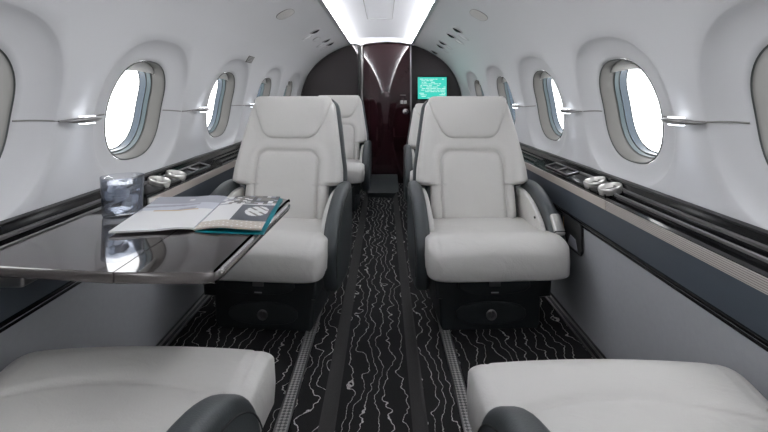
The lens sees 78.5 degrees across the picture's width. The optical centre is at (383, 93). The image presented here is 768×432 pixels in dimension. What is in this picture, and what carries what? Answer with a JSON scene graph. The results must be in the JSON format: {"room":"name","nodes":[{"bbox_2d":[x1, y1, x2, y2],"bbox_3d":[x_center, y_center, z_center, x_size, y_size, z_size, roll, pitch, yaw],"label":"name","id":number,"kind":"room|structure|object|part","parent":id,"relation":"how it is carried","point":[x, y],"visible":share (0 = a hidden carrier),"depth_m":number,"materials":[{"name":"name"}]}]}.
{"room":"aircraft cabin","nodes":[
{"label":"aircraft cabin","id":0,"kind":"room"},
{"bbox_2d":[0,0,348,371],"bbox_3d":[-0.659,0.244,1.850,0.589,1.532,6.300,0,0,0],"label":"wall","id":1,"kind":"structure","parent":0,"point":[67,58],"depth_m":1.46,"materials":[{"name":"grey plastic"}]},
{"bbox_2d":[0,49,15,157],"bbox_3d":[-0.962,0.059,0.980,0.160,0.373,0.392,0,0,0],"label":"window","id":2,"kind":"structure","parent":1,"relation":"in","point":[7,75],"depth_m":1.16,"materials":[{"name":"grey"}]},
{"bbox_3d":[-0.828,0.504,1.850,0.016,0.022,6.300,0,0,0],"label":"dado trim","id":3,"kind":"part","parent":1,"relation":"part of","materials":[{"name":"black paint"}]},
{"bbox_2d":[58,115,102,123],"bbox_3d":[-0.881,0.076,1.390,0.040,0.024,0.198,0,0,0],"label":"wall light","id":4,"kind":"object","parent":1,"relation":"attached to","point":[87,119],"visible":1,"depth_m":1.37,"materials":[{"name":"grey metal"}]},
{"bbox_3d":[-0.822,0.445,1.850,0.012,0.100,6.300,0,0,0],"label":"dado panel","id":5,"kind":"part","parent":1,"relation":"part of","materials":[{"name":"grey leather"}]},
{"bbox_2d":[0,141,241,249],"bbox_3d":[-0.871,0.348,1.850,0.118,0.093,6.300,0,0,0],"label":"ledge","id":6,"kind":"object","parent":1,"relation":"attached to","point":[171,180],"visible":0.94,"depth_m":1.60,"materials":[{"name":"black paint"}]},
{"bbox_3d":[-0.889,0.334,0.160,0.008,0.010,2.920,0,0,0],"label":"rail","id":7,"kind":"part","parent":6,"relation":"part of","materials":[{"name":"grey metal"}]},
{"bbox_3d":[-0.856,0.345,0.160,0.006,0.009,2.920,0,0,0],"label":"rail","id":8,"kind":"part","parent":6,"relation":"part of","materials":[{"name":"grey metal"}]},
{"bbox_2d":[0,198,289,286],"bbox_3d":[-0.537,0.358,1.155,0.525,0.070,0.629,0,0,0],"label":"folding table","id":9,"kind":"object","parent":6,"relation":"attached to","point":[83,249],"visible":0.76,"depth_m":0.96,"materials":[{"name":"black wood"}]},
{"bbox_3d":[-0.661,0.369,1.150,0.262,0.048,0.400,0,0,0],"label":"support arm","id":10,"kind":"part","parent":9,"relation":"part of","materials":[{"name":"grey metal"}]},
{"bbox_2d":[99,175,144,218],"bbox_3d":[-0.698,0.270,1.255,0.106,0.104,0.106,0,0,0],"label":"drinking glass","id":11,"kind":"object","parent":9,"relation":"on","point":[143,175],"visible":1,"depth_m":1.24,"materials":[{"name":"glass"}]},
{"bbox_2d":[109,195,282,234],"bbox_3d":[-0.480,0.315,1.264,0.409,0.015,0.377,0,0,0],"label":"magazine","id":12,"kind":"object","parent":9,"relation":"on","point":[213,213],"visible":1,"depth_m":1.21,"materials":[{"name":"white paper"}]},
{"bbox_3d":[-0.864,0.347,2.030,0.068,0.030,0.780,0,0,0],"label":"console plate","id":13,"kind":"part","parent":6,"relation":"part of","materials":[{"name":"black paint"}]},
{"bbox_3d":[-0.863,0.338,2.130,0.058,0.021,0.268,0,0,0],"label":"stowage frame","id":14,"kind":"part","parent":6,"relation":"part of","materials":[{"name":"grey metal"}]},
{"bbox_3d":[-0.833,0.752,1.850,0.005,0.515,6.300,0,0,0],"label":"panel","id":15,"kind":"part","parent":1,"relation":"part of","materials":[{"name":"grey fabric"}]},
{"bbox_3d":[-0.919,0.072,1.850,0.045,0.015,6.260,0,0,0],"label":"seam trim","id":16,"kind":"part","parent":1,"relation":"part of","materials":[{"name":"grey metal"}]},
{"bbox_2d":[104,61,165,159],"bbox_3d":[-0.962,0.059,1.775,0.160,0.373,0.392,0,0,0],"label":"window","id":17,"kind":"structure","parent":1,"relation":"in","point":[142,132],"depth_m":1.93,"materials":[{"name":"grey"}]},
{"bbox_2d":[126,62,153,73],"bbox_3d":[-0.933,-0.097,1.775,0.022,0.056,0.300,0,0,0],"label":"shade","id":18,"kind":"object","parent":17,"relation":"attached to","point":[146,67],"depth_m":1.81,"materials":[{"name":"grey"}]},
{"bbox_2d":[156,293,211,345],"bbox_3d":[-0.817,0.926,1.850,0.038,0.027,6.300,0,0,0],"label":"baseboard","id":19,"kind":"structure","parent":1,"relation":"attached to","point":[183,321],"depth_m":1.90,"materials":[{"name":"black"}]},
{"bbox_2d":[192,107,208,111],"bbox_3d":[-0.881,0.076,2.290,0.040,0.024,0.198,0,0,0],"label":"wall light","id":20,"kind":"object","parent":1,"relation":"attached to","point":[201,109],"visible":1,"depth_m":2.26,"materials":[{"name":"grey metal"}]},
{"bbox_2d":[206,72,234,136],"bbox_3d":[-0.962,0.059,2.680,0.160,0.373,0.392,0,0,0],"label":"window","id":21,"kind":"structure","parent":1,"relation":"in","point":[219,120],"depth_m":2.84,"materials":[{"name":"grey"}]},
{"bbox_2d":[218,73,227,79],"bbox_3d":[-0.933,-0.097,2.680,0.022,0.056,0.300,0,0,0],"label":"shade","id":22,"kind":"object","parent":21,"relation":"attached to","point":[224,76],"depth_m":2.73,"materials":[{"name":"grey"}]},
{"bbox_2d":[245,56,254,62],"bbox_3d":[-0.806,-0.208,2.830,0.024,0.039,0.120,0,0,0],"label":"placard","id":23,"kind":"object","parent":1,"relation":"attached to","point":[250,59],"visible":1,"depth_m":2.83,"materials":[{"name":"grey plastic"}]},
{"bbox_2d":[256,78,270,97],"bbox_3d":[-0.962,0.059,3.590,0.160,0.373,0.392,0,0,0],"label":"window","id":24,"kind":"structure","parent":1,"relation":"in","point":[265,87],"depth_m":3.75,"materials":[{"name":"grey"}]},
{"bbox_2d":[276,9,294,19],"bbox_3d":[-0.547,-0.444,2.614,0.091,0.052,0.174,0,0,-1],"label":"speaker cover","id":25,"kind":"object","parent":1,"relation":"attached to","point":[286,13],"visible":1,"depth_m":2.61,"materials":[{"name":"grey plastic"}]},
{"bbox_2d":[283,81,291,95],"bbox_3d":[-0.962,0.059,4.450,0.160,0.373,0.392,0,0,0],"label":"window","id":26,"kind":"structure","parent":1,"relation":"in","point":[288,90],"depth_m":4.62,"materials":[{"name":"grey"}]},
{"bbox_2d":[302,34,312,40],"bbox_3d":[-0.576,-0.428,3.540,0.082,0.052,0.091,0,0,0],"label":"lamp","id":27,"kind":"object","parent":1,"relation":"attached to","point":[310,35],"visible":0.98,"depth_m":3.52,"materials":[{"name":"grey plastic"}]},
{"bbox_2d":[324,0,433,39],"bbox_3d":[-0.030,-0.562,1.850,0.692,0.064,6.300,0,0,0],"label":"ceiling","id":28,"kind":"structure","parent":0,"point":[358,19],"depth_m":3.54,"materials":[{"name":"white plastic"}]},
{"bbox_2d":[318,0,351,44],"bbox_3d":[-0.356,-0.538,1.855,0.028,0.036,6.270,0,0,0],"label":"recessed light","id":29,"kind":"object","parent":28,"relation":"in","point":[322,2],"visible":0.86,"depth_m":3.28,"materials":[{"name":"grey plastic"}]},
{"bbox_2d":[411,0,439,43],"bbox_3d":[0.296,-0.538,1.855,0.028,0.036,6.270,0,0,0],"label":"recessed light","id":30,"kind":"object","parent":28,"relation":"in","point":[435,2],"visible":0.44,"depth_m":3.28,"materials":[{"name":"grey plastic"}]},
{"bbox_2d":[169,183,592,431],"bbox_3d":[-0.030,0.966,1.900,1.620,0.052,6.400,0,0,0],"label":"floor","id":31,"kind":"structure","parent":0,"point":[377,362],"depth_m":1.78,"materials":[{"name":"grey carpet"}]},
{"bbox_2d":[0,346,275,431],"bbox_3d":[-0.508,0.559,0.592,0.575,0.761,0.957,0,0,0],"label":"passenger seat","id":32,"kind":"object","parent":31,"relation":"on","point":[119,388],"visible":1,"depth_m":0.88,"materials":[{"name":"white leather"}]},
{"bbox_3d":[-0.256,0.620,0.675,0.061,0.396,0.408,0,0,0],"label":"armrest","id":33,"kind":"part","parent":32,"relation":"part of","materials":[{"name":"grey leather"}]},
{"bbox_2d":[204,96,353,330],"bbox_3d":[-0.462,0.475,2.054,0.611,0.929,0.679,0,0,6],"label":"passenger seat","id":34,"kind":"object","parent":31,"relation":"on","point":[292,148],"visible":0.8,"depth_m":2.05,"materials":[{"name":"white leather"}]},
{"bbox_3d":[-0.732,0.553,2.065,0.061,0.303,0.416,0,0,6],"label":"armrest","id":35,"kind":"part","parent":34,"relation":"part of","materials":[{"name":"grey leather"}]},
{"bbox_3d":[-0.690,0.564,2.076,0.022,0.252,0.373,0,0,6],"label":"arm panel","id":36,"kind":"part","parent":34,"relation":"part of","materials":[{"name":"beige leather"}]},
{"bbox_3d":[-0.485,0.739,1.822,0.280,0.073,0.018,0,0,6],"label":"drawer","id":37,"kind":"part","parent":34,"relation":"part of","materials":[{"name":"grey plastic"}]},
{"bbox_3d":[-0.480,0.870,1.871,0.282,0.090,0.020,0,0,6],"label":"drawer","id":38,"kind":"part","parent":34,"relation":"part of","materials":[{"name":"grey plastic"}]},
{"bbox_2d":[220,218,327,282],"bbox_3d":[-0.471,0.613,1.963,0.544,0.158,0.495,0,0,6],"label":"seat cushion","id":39,"kind":"object","parent":34,"relation":"on","point":[295,250],"depth_m":1.72,"materials":[{"name":"beige leather"}]},
{"bbox_3d":[-0.444,0.309,2.226,0.521,0.578,0.237,0,0,6],"label":"backrest","id":40,"kind":"part","parent":34,"relation":"part of","materials":[{"name":"beige leather"}]},
{"bbox_3d":[-0.234,0.564,2.030,0.022,0.252,0.373,0,0,6],"label":"arm panel","id":41,"kind":"part","parent":34,"relation":"part of","materials":[{"name":"beige leather"}]},
{"bbox_3d":[-0.194,0.600,2.007,0.061,0.396,0.408,0,0,6],"label":"armrest","id":42,"kind":"part","parent":34,"relation":"part of","materials":[{"name":"grey leather"}]},
{"bbox_2d":[273,308,322,431],"bbox_3d":[-0.288,0.938,1.800,0.040,0.008,6.200,0,0,0],"label":"trim","id":43,"kind":"structure","parent":31,"relation":"attached to","point":[285,414],"depth_m":1.52,"materials":[{"name":"metal"}]},
{"bbox_2d":[319,95,371,210],"bbox_3d":[-0.413,0.475,3.954,0.611,0.929,0.679,0,0,2],"label":"passenger seat","id":44,"kind":"object","parent":31,"relation":"on","point":[358,147],"visible":0.38,"depth_m":4.05,"materials":[{"name":"grey leather"}]},
{"bbox_3d":[-0.406,0.309,4.127,0.521,0.578,0.237,0,0,2],"label":"backrest","id":45,"kind":"part","parent":44,"relation":"part of","materials":[{"name":"beige leather"}]},
{"bbox_2d":[346,159,364,183],"bbox_3d":[-0.416,0.613,3.862,0.544,0.158,0.495,0,0,2],"label":"seat cushion","id":46,"kind":"object","parent":44,"relation":"on","point":[355,167],"depth_m":3.63,"materials":[{"name":"beige leather"}]},
{"bbox_3d":[-0.184,0.564,3.944,0.022,0.252,0.373,0,0,2],"label":"arm panel","id":47,"kind":"part","parent":44,"relation":"part of","materials":[{"name":"beige leather"}]},
{"bbox_3d":[-0.143,0.600,3.924,0.061,0.396,0.408,0,0,2],"label":"armrest","id":48,"kind":"part","parent":44,"relation":"part of","materials":[{"name":"grey leather"}]},
{"bbox_2d":[367,174,398,197],"bbox_3d":[-0.010,0.917,4.720,0.300,0.150,0.440,0,0,0],"label":"step","id":49,"kind":"structure","parent":31,"relation":"on","point":[382,185],"depth_m":4.57,"materials":[{"name":"grey plastic"}]},
{"bbox_2d":[403,103,424,200],"bbox_3d":[0.454,0.509,3.690,0.611,0.861,0.850,0,0,0],"label":"passenger seat","id":50,"kind":"object","parent":31,"relation":"on","point":[409,148],"visible":0.07,"depth_m":3.76,"materials":[{"name":"white leather"}]},
{"bbox_3d":[0.183,0.600,3.585,0.061,0.396,0.408,0,0,0],"label":"armrest","id":51,"kind":"part","parent":50,"relation":"part of","materials":[{"name":"grey leather"}]},
{"bbox_3d":[0.225,0.564,3.603,0.022,0.252,0.373,0,0,0],"label":"arm panel","id":52,"kind":"part","parent":50,"relation":"part of","materials":[{"name":"beige leather"}]},
{"bbox_3d":[0.454,0.349,3.872,0.521,0.507,0.400,0,0,0],"label":"backrest","id":53,"kind":"part","parent":50,"relation":"part of","materials":[{"name":"beige leather"}]},
{"bbox_2d":[410,170,424,188],"bbox_3d":[0.454,0.613,3.513,0.544,0.158,0.495,0,0,0],"label":"seat cushion","id":54,"kind":"object","parent":50,"relation":"on","point":[411,171],"depth_m":3.31,"materials":[{"name":"beige leather"}]},
{"bbox_2d":[435,311,472,431],"bbox_3d":[0.242,0.938,1.800,0.040,0.008,6.200,0,0,0],"label":"trim","id":55,"kind":"structure","parent":31,"relation":"attached to","point":[458,382],"depth_m":1.55,"materials":[{"name":"metal"}]},
{"bbox_2d":[406,96,569,329],"bbox_3d":[0.415,0.475,2.054,0.611,0.929,0.679,0,0,-3],"label":"passenger seat","id":56,"kind":"object","parent":31,"relation":"on","point":[487,250],"visible":1,"depth_m":1.97,"materials":[{"name":"white leather"}]},
{"bbox_3d":[0.146,0.600,2.021,0.061,0.396,0.408,0,0,-3],"label":"armrest","id":57,"kind":"part","parent":56,"relation":"part of","materials":[{"name":"grey leather"}]},
{"bbox_3d":[0.187,0.564,2.042,0.022,0.252,0.373,0,0,-3],"label":"arm panel","id":58,"kind":"part","parent":56,"relation":"part of","materials":[{"name":"beige leather"}]},
{"bbox_3d":[0.407,0.309,2.227,0.521,0.578,0.237,0,0,-3],"label":"backrest","id":59,"kind":"part","parent":56,"relation":"part of","materials":[{"name":"beige leather"}]},
{"bbox_3d":[0.424,0.870,1.870,0.282,0.090,0.020,0,0,-3],"label":"drawer","id":60,"kind":"part","parent":56,"relation":"part of","materials":[{"name":"grey plastic"}]},
{"bbox_3d":[0.427,0.739,1.821,0.280,0.073,0.018,0,0,-3],"label":"drawer","id":61,"kind":"part","parent":56,"relation":"part of","materials":[{"name":"grey plastic"}]},
{"bbox_2d":[425,217,569,281],"bbox_3d":[0.420,0.613,1.962,0.544,0.158,0.495,0,0,-3],"label":"seat cushion","id":62,"kind":"object","parent":56,"relation":"on","point":[457,249],"depth_m":1.74,"materials":[{"name":"beige leather"}]},
{"bbox_3d":[0.644,0.564,2.065,0.022,0.252,0.373,0,0,-3],"label":"arm panel","id":63,"kind":"part","parent":56,"relation":"part of","materials":[{"name":"beige leather"}]},
{"bbox_3d":[0.686,0.553,2.052,0.061,0.303,0.416,0,0,-3],"label":"armrest","id":64,"kind":"part","parent":56,"relation":"part of","materials":[{"name":"grey leather"}]},
{"bbox_2d":[467,359,767,431],"bbox_3d":[0.443,0.559,0.541,0.567,0.761,0.957,0,0,0],"label":"passenger seat","id":65,"kind":"object","parent":31,"relation":"on","point":[563,395],"visible":1,"depth_m":0.85,"materials":[{"name":"white leather"}]},
{"bbox_3d":[0.195,0.620,0.645,0.061,0.396,0.408,0,0,0],"label":"armrest","id":66,"kind":"part","parent":65,"relation":"part of","materials":[{"name":"grey leather"}]},
{"bbox_2d":[301,37,461,109],"bbox_3d":[-0.030,0.210,4.970,1.828,1.620,0.140,0,0,0],"label":"wall","id":67,"kind":"structure","parent":0,"point":[336,73],"depth_m":5.00,"materials":[{"name":"grey plastic"}]},
{"bbox_3d":[-0.030,-0.089,4.992,1.765,0.866,0.010,0,0,0],"label":"edge trim","id":68,"kind":"part","parent":67,"relation":"part of","materials":[{"name":"black"}]},
{"bbox_2d":[358,43,411,182],"bbox_3d":[0.009,0.203,4.952,0.565,1.475,0.076,0,0,0],"label":"door","id":69,"kind":"structure","parent":67,"relation":"in","point":[387,66],"depth_m":4.96,"materials":[{"name":"black paint"}]},
{"bbox_3d":[-0.263,0.205,4.955,0.022,1.470,0.070,0,0,0],"label":"post","id":70,"kind":"part","parent":69,"relation":"part of","materials":[{"name":"silver metal"}]},
{"bbox_3d":[-0.232,0.205,4.957,0.016,1.470,0.065,0,0,0],"label":"post","id":71,"kind":"part","parent":69,"relation":"part of","materials":[{"name":"grey metal"}]},
{"bbox_3d":[0.225,0.185,4.934,0.072,0.072,0.039,0,0,0],"label":"handle","id":72,"kind":"part","parent":69,"relation":"part of","materials":[{"name":"silver metal"}]},
{"bbox_3d":[0.283,0.205,4.957,0.016,1.470,0.065,0,0,0],"label":"post","id":73,"kind":"part","parent":69,"relation":"part of","materials":[{"name":"grey metal"}]},
{"bbox_2d":[416,76,447,99],"bbox_3d":[0.510,-0.063,4.984,0.330,0.256,0.031,0,0,0],"label":"display screen","id":74,"kind":"object","parent":67,"relation":"attached to","point":[427,87],"visible":0.9,"depth_m":4.97,"materials":[{"name":"teal glass"}]},
{"bbox_2d":[414,0,767,400],"bbox_3d":[0.600,0.244,1.850,0.589,1.532,6.300,0,0,0],"label":"wall","id":75,"kind":"structure","parent":0,"point":[635,294],"depth_m":1.40,"materials":[{"name":"grey plastic"}]},
{"bbox_2d":[452,26,462,32],"bbox_3d":[0.498,-0.438,3.200,0.077,0.048,0.085,0,0,18],"label":"air vent","id":76,"kind":"object","parent":75,"relation":"in","point":[453,28],"visible":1,"depth_m":3.18,"materials":[{"name":"grey plastic"}]},
{"bbox_2d":[458,34,468,40],"bbox_3d":[0.559,-0.401,3.320,0.079,0.057,0.091,0,0,0],"label":"lamp","id":77,"kind":"object","parent":75,"relation":"attached to","point":[459,35],"visible":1,"depth_m":3.30,"materials":[{"name":"grey plastic"}]},
{"bbox_2d":[469,9,487,20],"bbox_3d":[0.514,-0.429,2.556,0.090,0.055,0.174,0,0,-1],"label":"speaker cover","id":78,"kind":"object","parent":75,"relation":"attached to","point":[477,14],"visible":1,"depth_m":2.55,"materials":[{"name":"grey plastic"}]},
{"bbox_2d":[475,80,483,95],"bbox_3d":[0.902,0.059,4.190,0.160,0.373,0.392,0,0,0],"label":"window","id":79,"kind":"structure","parent":75,"relation":"in","point":[479,92],"depth_m":4.36,"materials":[{"name":"grey"}]},
{"bbox_2d":[497,76,514,123],"bbox_3d":[0.902,0.059,3.340,0.160,0.373,0.392,0,0,0],"label":"window","id":80,"kind":"structure","parent":75,"relation":"in","point":[503,88],"depth_m":3.50,"materials":[{"name":"grey"}]},
{"bbox_2d":[533,70,563,140],"bbox_3d":[0.902,0.059,2.490,0.160,0.373,0.392,0,0,0],"label":"window","id":81,"kind":"structure","parent":75,"relation":"in","point":[551,127],"depth_m":2.65,"materials":[{"name":"grey"}]},
{"bbox_2d":[540,72,549,79],"bbox_3d":[0.873,-0.097,2.490,0.022,0.056,0.300,0,0,0],"label":"shade","id":82,"kind":"object","parent":81,"relation":"attached to","point":[543,75],"depth_m":2.56,"materials":[{"name":"grey"}]},
{"bbox_2d":[560,108,578,113],"bbox_3d":[0.821,0.076,2.110,0.040,0.024,0.198,0,0,0],"label":"wall light","id":83,"kind":"object","parent":75,"relation":"attached to","point":[563,110],"visible":1,"depth_m":2.08,"materials":[{"name":"grey metal"}]},
{"bbox_2d":[561,212,583,255],"bbox_3d":[0.765,0.568,1.915,0.014,0.128,0.212,0,0,0],"label":"pocket","id":84,"kind":"object","parent":75,"relation":"attached to","point":[574,234],"visible":0.74,"depth_m":1.88,"materials":[{"name":"grey plastic"}]},
{"bbox_2d":[545,293,606,358],"bbox_3d":[0.757,0.926,1.850,0.038,0.027,6.300,0,0,0],"label":"baseboard","id":85,"kind":"structure","parent":75,"relation":"attached to","point":[593,350],"depth_m":1.84,"materials":[{"name":"black plastic"}]},
{"bbox_2d":[599,59,663,163],"bbox_3d":[0.902,0.059,1.675,0.160,0.373,0.392,0,0,0],"label":"window","id":86,"kind":"structure","parent":75,"relation":"in","point":[624,137],"depth_m":1.83,"materials":[{"name":"grey"}]},
{"bbox_2d":[611,60,639,72],"bbox_3d":[0.873,-0.097,1.675,0.022,0.056,0.300,0,0,0],"label":"shade","id":87,"kind":"object","parent":86,"relation":"attached to","point":[619,65],"depth_m":1.71,"materials":[{"name":"grey"}]},
{"bbox_3d":[0.860,0.072,1.850,0.045,0.014,6.260,0,0,0],"label":"seam trim","id":88,"kind":"part","parent":75,"relation":"part of","materials":[{"name":"grey metal"}]},
{"bbox_3d":[0.772,0.752,1.850,0.005,0.515,6.300,0,0,0],"label":"panel","id":89,"kind":"part","parent":75,"relation":"part of","materials":[{"name":"grey plastic"}]},
{"bbox_2d":[519,142,767,294],"bbox_3d":[0.811,0.348,1.850,0.118,0.093,6.300,0,0,0],"label":"ledge","id":90,"kind":"object","parent":75,"relation":"attached to","point":[737,248],"visible":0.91,"depth_m":1.30,"materials":[{"name":"black paint"}]},
{"bbox_3d":[0.803,0.338,2.130,0.058,0.021,0.268,0,0,0],"label":"stowage frame","id":91,"kind":"part","parent":90,"relation":"part of","materials":[{"name":"grey metal"}]},
{"bbox_3d":[0.804,0.347,2.030,0.068,0.030,0.780,0,0,0],"label":"console plate","id":92,"kind":"part","parent":90,"relation":"part of","materials":[{"name":"black paint"}]},
{"bbox_3d":[0.846,0.307,1.850,0.012,0.010,6.300,0,0,0],"label":"rail","id":93,"kind":"part","parent":90,"relation":"part of","materials":[{"name":"black metal"}]},
{"bbox_3d":[0.795,0.345,0.160,0.006,0.009,2.920,0,0,0],"label":"rail","id":94,"kind":"part","parent":90,"relation":"part of","materials":[{"name":"grey metal"}]},
{"bbox_3d":[0.829,0.334,0.160,0.008,0.010,2.920,0,0,0],"label":"rail","id":95,"kind":"part","parent":90,"relation":"part of","materials":[{"name":"grey metal"}]},
{"bbox_3d":[0.768,0.504,1.850,0.016,0.022,6.300,0,0,0],"label":"dado trim","id":96,"kind":"part","parent":75,"relation":"part of","materials":[{"name":"black paint"}]},
{"bbox_3d":[0.762,0.445,1.850,0.012,0.100,6.300,0,0,0],"label":"dado panel","id":97,"kind":"part","parent":75,"relation":"part of","materials":[{"name":"grey leather"}]},
{"bbox_2d":[660,116,706,125],"bbox_3d":[0.821,0.076,1.315,0.040,0.024,0.198,0,0,0],"label":"wall light","id":98,"kind":"object","parent":75,"relation":"attached to","point":[671,120],"visible":1,"depth_m":1.29,"materials":[{"name":"grey metal"}]},
{"bbox_2d":[750,45,767,164],"bbox_3d":[0.902,0.059,0.910,0.160,0.373,0.392,0,0,0],"label":"window","id":99,"kind":"structure","parent":75,"relation":"in","point":[758,79],"depth_m":1.09,"materials":[{"name":"grey"}]}
]}

